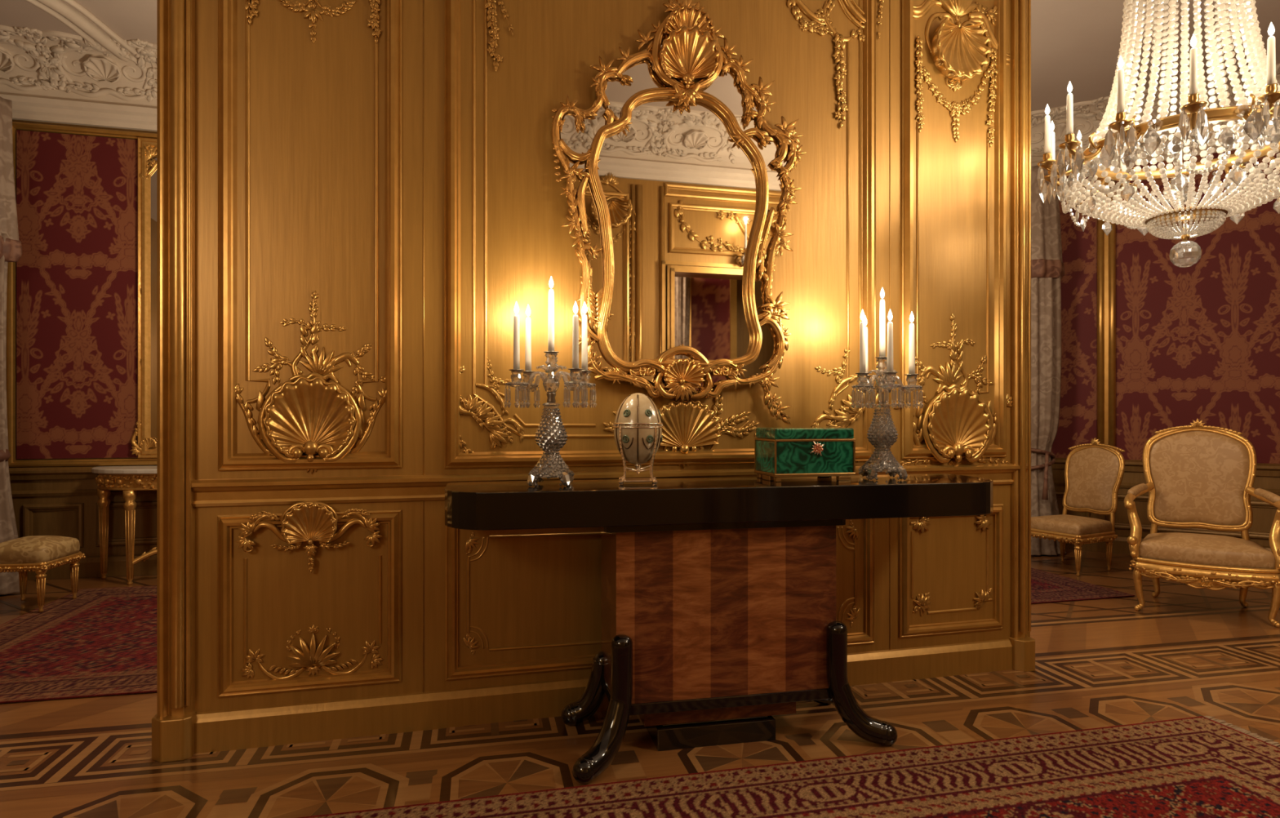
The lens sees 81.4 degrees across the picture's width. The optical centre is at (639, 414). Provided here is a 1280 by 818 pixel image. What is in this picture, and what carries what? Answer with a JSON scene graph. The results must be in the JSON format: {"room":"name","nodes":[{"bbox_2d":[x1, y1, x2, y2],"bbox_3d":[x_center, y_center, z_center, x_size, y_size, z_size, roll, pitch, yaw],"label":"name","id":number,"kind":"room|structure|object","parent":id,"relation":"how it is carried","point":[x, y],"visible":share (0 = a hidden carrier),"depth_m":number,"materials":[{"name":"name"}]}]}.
{"room":"historic interior","nodes":[
{"label":"historic interior","id":0,"kind":"room"},
{"bbox_2d":[6,119,156,555],"bbox_3d":[-1.010,-0.630,5.699,7.704,3.420,0.195,0,0,-15],"label":"wall","id":1,"kind":"structure","parent":0,"point":[72,291],"depth_m":4.92,"materials":[{"name":"silk damask fabric"},{"name":"painted wood"},{"name":"gilt wood"}]},
{"bbox_2d":[0,96,22,595],"bbox_3d":[-3.981,-0.416,4.454,0.548,2.968,0.351,0,0,0],"label":"curtain","id":2,"kind":"object","parent":1,"relation":"hanging from","point":[11,246],"visible":0.91,"depth_m":4.45,"materials":[{"name":"beige fabric"}]},
{"bbox_2d":[0,233,19,595],"bbox_3d":[-3.981,-0.006,4.454,0.547,2.149,0.333,0,0,0],"label":"drape","id":3,"kind":"object","parent":2,"relation":"hanging from","point":[9,242],"depth_m":4.45,"materials":[{"name":"beige fabric"}]},
{"bbox_2d":[0,24,156,131],"bbox_3d":[-1.037,-2.142,5.407,7.504,0.443,0.447,0,0,-15],"label":"trim","id":4,"kind":"structure","parent":1,"relation":"attached to","point":[47,76],"depth_m":4.82,"materials":[{"name":"white paint"}]},
{"bbox_2d":[25,0,136,62],"bbox_3d":[-3.301,-2.328,4.715,0.312,0.072,1.511,0,0,0],"label":"trim","id":5,"kind":"structure","parent":1,"relation":"attached to","point":[70,17],"depth_m":4.40,"materials":[{"name":"white paint"}]},
{"bbox_2d":[26,553,156,580],"bbox_3d":[-1.090,1.010,5.609,7.504,0.140,0.030,0,0,-15],"label":"baseboard","id":6,"kind":"structure","parent":1,"relation":"attached to","point":[90,566],"depth_m":4.95,"materials":[{"name":"paint"}]},
{"bbox_2d":[129,137,156,458],"bbox_3d":[-2.839,-0.784,5.128,1.184,2.157,0.051,0,0,-15],"label":"mirror","id":7,"kind":"object","parent":1,"relation":"attached to","point":[145,445],"visible":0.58,"depth_m":5.00,"materials":[{"name":"gold glass"}]},
{"bbox_2d":[151,155,156,447],"bbox_3d":[-2.845,-0.784,5.148,0.980,2.057,0.008,0,0,-15],"label":"mirror glass","id":8,"kind":"object","parent":7,"relation":"attached to","point":[153,158],"depth_m":5.03,"materials":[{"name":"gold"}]},
{"bbox_2d":[151,0,1035,762],"bbox_3d":[0.061,-0.645,2.812,3.319,3.450,0.204,0,0,-15],"label":"wall","id":9,"kind":"structure","parent":0,"point":[357,201],"depth_m":2.60,"materials":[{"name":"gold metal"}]},
{"bbox_2d":[277,0,356,44],"bbox_3d":[-1.083,-1.362,2.466,0.269,0.260,0.024,0,0,-15],"label":"ornament","id":10,"kind":"object","parent":9,"relation":"attached to","point":[299,21],"depth_m":2.47,"materials":[{"name":"gold metal"}]},
{"bbox_2d":[194,639,1012,753],"bbox_3d":[0.096,1.017,2.771,3.232,0.125,0.023,0,0,-15],"label":"baseboard","id":11,"kind":"structure","parent":9,"relation":"attached to","point":[236,729],"depth_m":2.56,"materials":[{"name":"gold metal"}]},
{"bbox_2d":[551,0,806,424],"bbox_3d":[0.167,-0.764,2.754,0.991,1.605,0.088,0,0,-15],"label":"wall mirror","id":12,"kind":"object","parent":9,"relation":"attached to","point":[679,189],"visible":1,"depth_m":2.76,"materials":[{"name":"mirror glass"},{"name":"gilt wood"}]},
{"bbox_2d":[0,549,1279,817],"bbox_3d":[1.374,1.078,3.852,21.000,0.004,16.000,0,0,-12],"label":"floor","id":13,"kind":"structure","parent":0,"point":[1189,651],"depth_m":2.57,"materials":[{"name":"brown wood"}]},
{"bbox_2d":[0,585,156,703],"bbox_3d":[-1.995,1.074,3.874,2.500,0.006,1.980,0,0,-12],"label":"patterned rug","id":14,"kind":"object","parent":13,"relation":"on","point":[102,642],"visible":0.33,"depth_m":3.43,"materials":[{"name":"carpet"}]},
{"bbox_2d":[0,535,85,613],"bbox_3d":[-3.397,0.876,4.156,0.362,0.390,0.377,0,0,-8],"label":"footstool","id":15,"kind":"object","parent":14,"relation":"on","point":[39,554],"visible":1,"depth_m":4.05,"materials":[{"name":"beige fabric"}]},
{"bbox_2d":[91,465,156,585],"bbox_3d":[-2.755,0.713,4.973,1.660,0.735,0.408,0,0,-15],"label":"console","id":16,"kind":"object","parent":13,"relation":"on","point":[127,479],"visible":0.41,"depth_m":4.72,"materials":[{"name":"metal"}]},
{"bbox_2d":[444,473,993,784],"bbox_3d":[0.323,0.655,2.493,1.898,0.850,0.483,0,0,-12],"label":"console table","id":17,"kind":"object","parent":13,"relation":"on","point":[718,594],"visible":1,"depth_m":2.40,"materials":[{"name":"black paint"}]},
{"bbox_2d":[503,351,596,486],"bbox_3d":[-0.290,0.012,2.433,0.275,0.436,0.184,0,0,13],"label":"candelabrum","id":18,"kind":"object","parent":17,"relation":"on","point":[551,436],"visible":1,"depth_m":2.40,"materials":[{"name":"clear glass"}]},
{"bbox_2d":[513,302,519,368],"bbox_3d":[-0.399,-0.254,2.403,0.021,0.222,0.020,0,0,0],"label":"candle","id":19,"kind":"object","parent":18,"relation":"on","point":[516,318],"visible":0.98,"depth_m":2.40,"materials":[{"name":"beige wax"}]},
{"bbox_2d":[524,305,531,370],"bbox_3d":[-0.376,-0.257,2.502,0.021,0.226,0.020,0,0,0],"label":"candle","id":20,"kind":"object","parent":18,"relation":"on","point":[528,322],"visible":0.97,"depth_m":2.49,"materials":[{"name":"beige wax"}]},
{"bbox_2d":[547,275,554,351],"bbox_3d":[-0.290,-0.328,2.430,0.021,0.248,0.020,0,0,0],"label":"candle","id":21,"kind":"object","parent":18,"relation":"on","point":[551,293],"visible":0.98,"depth_m":2.42,"materials":[{"name":"beige wax"}]},
{"bbox_2d":[572,302,578,368],"bbox_3d":[-0.204,-0.251,2.358,0.021,0.216,0.020,0,0,0],"label":"candle","id":22,"kind":"object","parent":18,"relation":"on","point":[575,318],"visible":0.98,"depth_m":2.35,"materials":[{"name":"beige wax"}]},
{"bbox_2d":[581,302,587,369],"bbox_3d":[-0.183,-0.259,2.465,0.021,0.230,0.020,0,0,0],"label":"candle","id":23,"kind":"object","parent":18,"relation":"on","point":[584,318],"visible":0.99,"depth_m":2.46,"materials":[{"name":"beige wax"}]},
{"bbox_2d":[613,392,662,484],"bbox_3d":[-0.007,0.079,2.500,0.167,0.303,0.167,0,0,-13],"label":"egg","id":24,"kind":"object","parent":17,"relation":"on","point":[637,427],"visible":1,"depth_m":2.44,"materials":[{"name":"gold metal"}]},
{"bbox_2d":[639,702,795,726],"bbox_3d":[0.246,0.974,2.561,0.522,0.062,0.230,0,0,-12],"label":"table base","id":25,"kind":"object","parent":17,"relation":"attached to","point":[759,712],"depth_m":2.44,"materials":[{"name":"black wood"}]},
{"bbox_2d":[754,426,855,482],"bbox_3d":[0.585,0.139,2.650,0.300,0.183,0.204,0,0,-12],"label":"box","id":26,"kind":"object","parent":17,"relation":"on","point":[789,451],"visible":1,"depth_m":2.57,"materials":[{"name":"green stone"}]},
{"bbox_2d":[851,356,923,479],"bbox_3d":[0.858,0.012,2.647,0.247,0.436,0.260,0,0,34],"label":"candelabrum","id":27,"kind":"object","parent":17,"relation":"on","point":[882,433],"visible":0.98,"depth_m":2.63,"materials":[{"name":"clear glass"}]},
{"bbox_2d":[859,309,865,372],"bbox_3d":[0.776,-0.255,2.594,0.021,0.224,0.020,0,0,0],"label":"candle","id":28,"kind":"object","parent":27,"relation":"on","point":[862,325],"visible":0.99,"depth_m":2.59,"materials":[{"name":"beige wax"}]},
{"bbox_2d":[862,315,867,372],"bbox_3d":[0.837,-0.256,2.768,0.021,0.226,0.020,0,0,0],"label":"candle","id":29,"kind":"object","parent":27,"relation":"on","point":[864,319],"visible":0.52,"depth_m":2.76,"materials":[{"name":"beige wax"}]},
{"bbox_2d":[879,288,885,356],"bbox_3d":[0.866,-0.329,2.660,0.021,0.252,0.020,0,0,0],"label":"candle","id":30,"kind":"object","parent":27,"relation":"on","point":[882,317],"visible":1,"depth_m":2.65,"materials":[{"name":"beige wax"}]},
{"bbox_2d":[887,309,893,371],"bbox_3d":[0.857,-0.252,2.548,0.021,0.218,0.020,0,0,0],"label":"candle","id":31,"kind":"object","parent":27,"relation":"on","point":[890,325],"visible":0.99,"depth_m":2.54,"materials":[{"name":"beige wax"}]},
{"bbox_2d":[908,311,915,373],"bbox_3d":[0.977,-0.257,2.676,0.021,0.228,0.020,0,0,0],"label":"candle","id":32,"kind":"object","parent":27,"relation":"on","point":[911,341],"visible":1,"depth_m":2.67,"materials":[{"name":"beige wax"}]},
{"bbox_2d":[297,715,1279,817],"bbox_3d":[0.607,1.074,1.427,3.346,0.006,1.750,0,0,-13],"label":"rug","id":33,"kind":"object","parent":13,"relation":"on","point":[1201,766],"visible":1,"depth_m":2.15,"materials":[{"name":"carpet"}]},
{"bbox_2d":[1031,437,1125,576],"bbox_3d":[3.051,0.623,5.240,0.558,0.914,0.484,0,0,-25],"label":"chair","id":34,"kind":"object","parent":13,"relation":"on","point":[1094,472],"visible":0.88,"depth_m":5.22,"materials":[{"name":"beige fabric"}]},
{"bbox_2d":[1066,447,1119,511],"bbox_3d":[3.242,0.456,5.334,0.103,0.456,0.389,0,0,-25],"label":"backrest","id":35,"kind":"object","parent":34,"relation":"on","point":[1092,473],"depth_m":5.31,"materials":[{"name":"beige fabric"}]},
{"bbox_2d":[1031,568,1134,604],"bbox_3d":[1.895,1.074,4.639,1.900,0.006,0.950,0,0,-14],"label":"rug","id":36,"kind":"object","parent":13,"relation":"on","point":[1046,587],"visible":0.18,"depth_m":4.53,"materials":[{"name":"carpet"}]},
{"bbox_2d":[1124,417,1279,627],"bbox_3d":[3.098,0.550,4.106,0.717,1.059,0.656,0,0,33],"label":"armchair","id":37,"kind":"object","parent":13,"relation":"on","point":[1197,475],"visible":1,"depth_m":4.21,"materials":[{"name":"beige fabric"}]},
{"bbox_2d":[1149,431,1248,524],"bbox_3d":[3.244,0.361,4.327,0.486,0.552,0.100,0,0,33],"label":"backrest","id":38,"kind":"object","parent":37,"relation":"on","point":[1197,477],"depth_m":4.31,"materials":[{"name":"beige fabric"}]},
{"bbox_2d":[0,0,1279,111],"bbox_3d":[2.500,-2.390,1.000,23.000,0.100,20.000,0,0,0],"label":"ceiling","id":39,"kind":"structure","parent":0,"point":[1077,42],"depth_m":4.55,"materials":[{"name":"paint"}]},
{"bbox_2d":[1036,0,1279,267],"bbox_3d":[1.920,-1.431,2.620,0.929,1.818,0.936,0,0,0],"label":"chandelier","id":40,"kind":"object","parent":39,"relation":"hanging from","point":[1194,118],"visible":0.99,"depth_m":2.50,"materials":[{"name":"clear glass"}]},
{"bbox_2d":[1044,104,1050,153],"bbox_3d":[1.518,-1.064,2.772,0.021,0.186,0.020,0,0,0],"label":"candle","id":41,"kind":"object","parent":40,"relation":"on","point":[1047,118],"visible":1,"depth_m":2.76,"materials":[{"name":"beige wax"}]},
{"bbox_2d":[1050,121,1055,167],"bbox_3d":[1.624,-1.064,2.932,0.021,0.186,0.020,0,0,0],"label":"candle","id":42,"kind":"object","parent":40,"relation":"on","point":[1052,126],"visible":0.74,"depth_m":2.92,"materials":[{"name":"beige wax"}]},
{"bbox_2d":[1066,80,1073,134],"bbox_3d":[1.492,-1.064,2.583,0.021,0.186,0.020,0,0,0],"label":"candle","id":43,"kind":"object","parent":40,"relation":"on","point":[1069,116],"visible":1,"depth_m":2.58,"materials":[{"name":"beige wax"}]},
{"bbox_2d":[1076,130,1081,148],"bbox_3d":[1.788,-1.064,3.029,0.021,0.186,0.020,0,0,0],"label":"candle","id":44,"kind":"object","parent":40,"relation":"on","point":[1079,135],"visible":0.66,"depth_m":3.02,"materials":[{"name":"beige wax"}]},
{"bbox_2d":[1116,56,1124,113],"bbox_3d":[1.550,-1.064,2.400,0.021,0.186,0.020,0,0,0],"label":"candle","id":45,"kind":"object","parent":40,"relation":"on","point":[1120,82],"visible":1,"depth_m":2.39,"materials":[{"name":"beige wax"}]},
{"bbox_2d":[1177,128,1182,162],"bbox_3d":[2.158,-1.064,2.978,0.021,0.186,0.020,0,0,0],"label":"candle","id":46,"kind":"object","parent":40,"relation":"on","point":[1178,129],"visible":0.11,"depth_m":2.97,"materials":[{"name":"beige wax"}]},
{"bbox_2d":[1189,34,1197,94],"bbox_3d":[1.682,-1.064,2.262,0.021,0.186,0.020,0,0,0],"label":"candle","id":47,"kind":"object","parent":40,"relation":"on","point":[1193,51],"visible":1,"depth_m":2.25,"materials":[{"name":"beige wax"}]},
{"bbox_2d":[1236,120,1243,149],"bbox_3d":[2.290,-1.064,2.840,0.021,0.186,0.020,0,0,0],"label":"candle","id":48,"kind":"object","parent":40,"relation":"on","point":[1242,123],"visible":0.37,"depth_m":2.83,"materials":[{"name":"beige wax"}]},
{"bbox_2d":[1266,22,1275,84],"bbox_3d":[1.861,-1.064,2.194,0.021,0.186,0.020,0,0,0],"label":"candle","id":49,"kind":"object","parent":40,"relation":"on","point":[1271,51],"visible":1,"depth_m":2.19,"materials":[{"name":"beige wax"}]},
{"bbox_2d":[1051,147,1279,546],"bbox_3d":[4.641,-0.630,5.267,4.954,3.420,0.201,0,0,33],"label":"wall","id":50,"kind":"structure","parent":0,"point":[1150,344],"depth_m":5.62,"materials":[{"name":"red damask fabric"},{"name":"gilded wood"}]},
{"bbox_2d":[1031,165,1066,555],"bbox_3d":[3.066,-0.416,5.803,0.455,2.968,0.366,0,0,25],"label":"curtain","id":51,"kind":"object","parent":50,"relation":"hanging from","point":[1047,267],"visible":0.42,"depth_m":5.68,"materials":[{"name":"beige fabric"}]},
{"bbox_2d":[1031,62,1279,171],"bbox_3d":[4.491,-2.142,5.037,4.954,0.443,0.449,0,0,33],"label":"trim","id":52,"kind":"structure","parent":50,"relation":"attached to","point":[1087,115],"depth_m":5.69,"materials":[{"name":"white paint"}]},
{"bbox_2d":[1065,535,1271,555],"bbox_3d":[4.605,1.010,5.213,4.954,0.140,0.034,0,0,33],"label":"baseboard","id":53,"kind":"structure","parent":50,"relation":"attached to","point":[1120,545],"depth_m":5.79,"materials":[{"name":"paint"}]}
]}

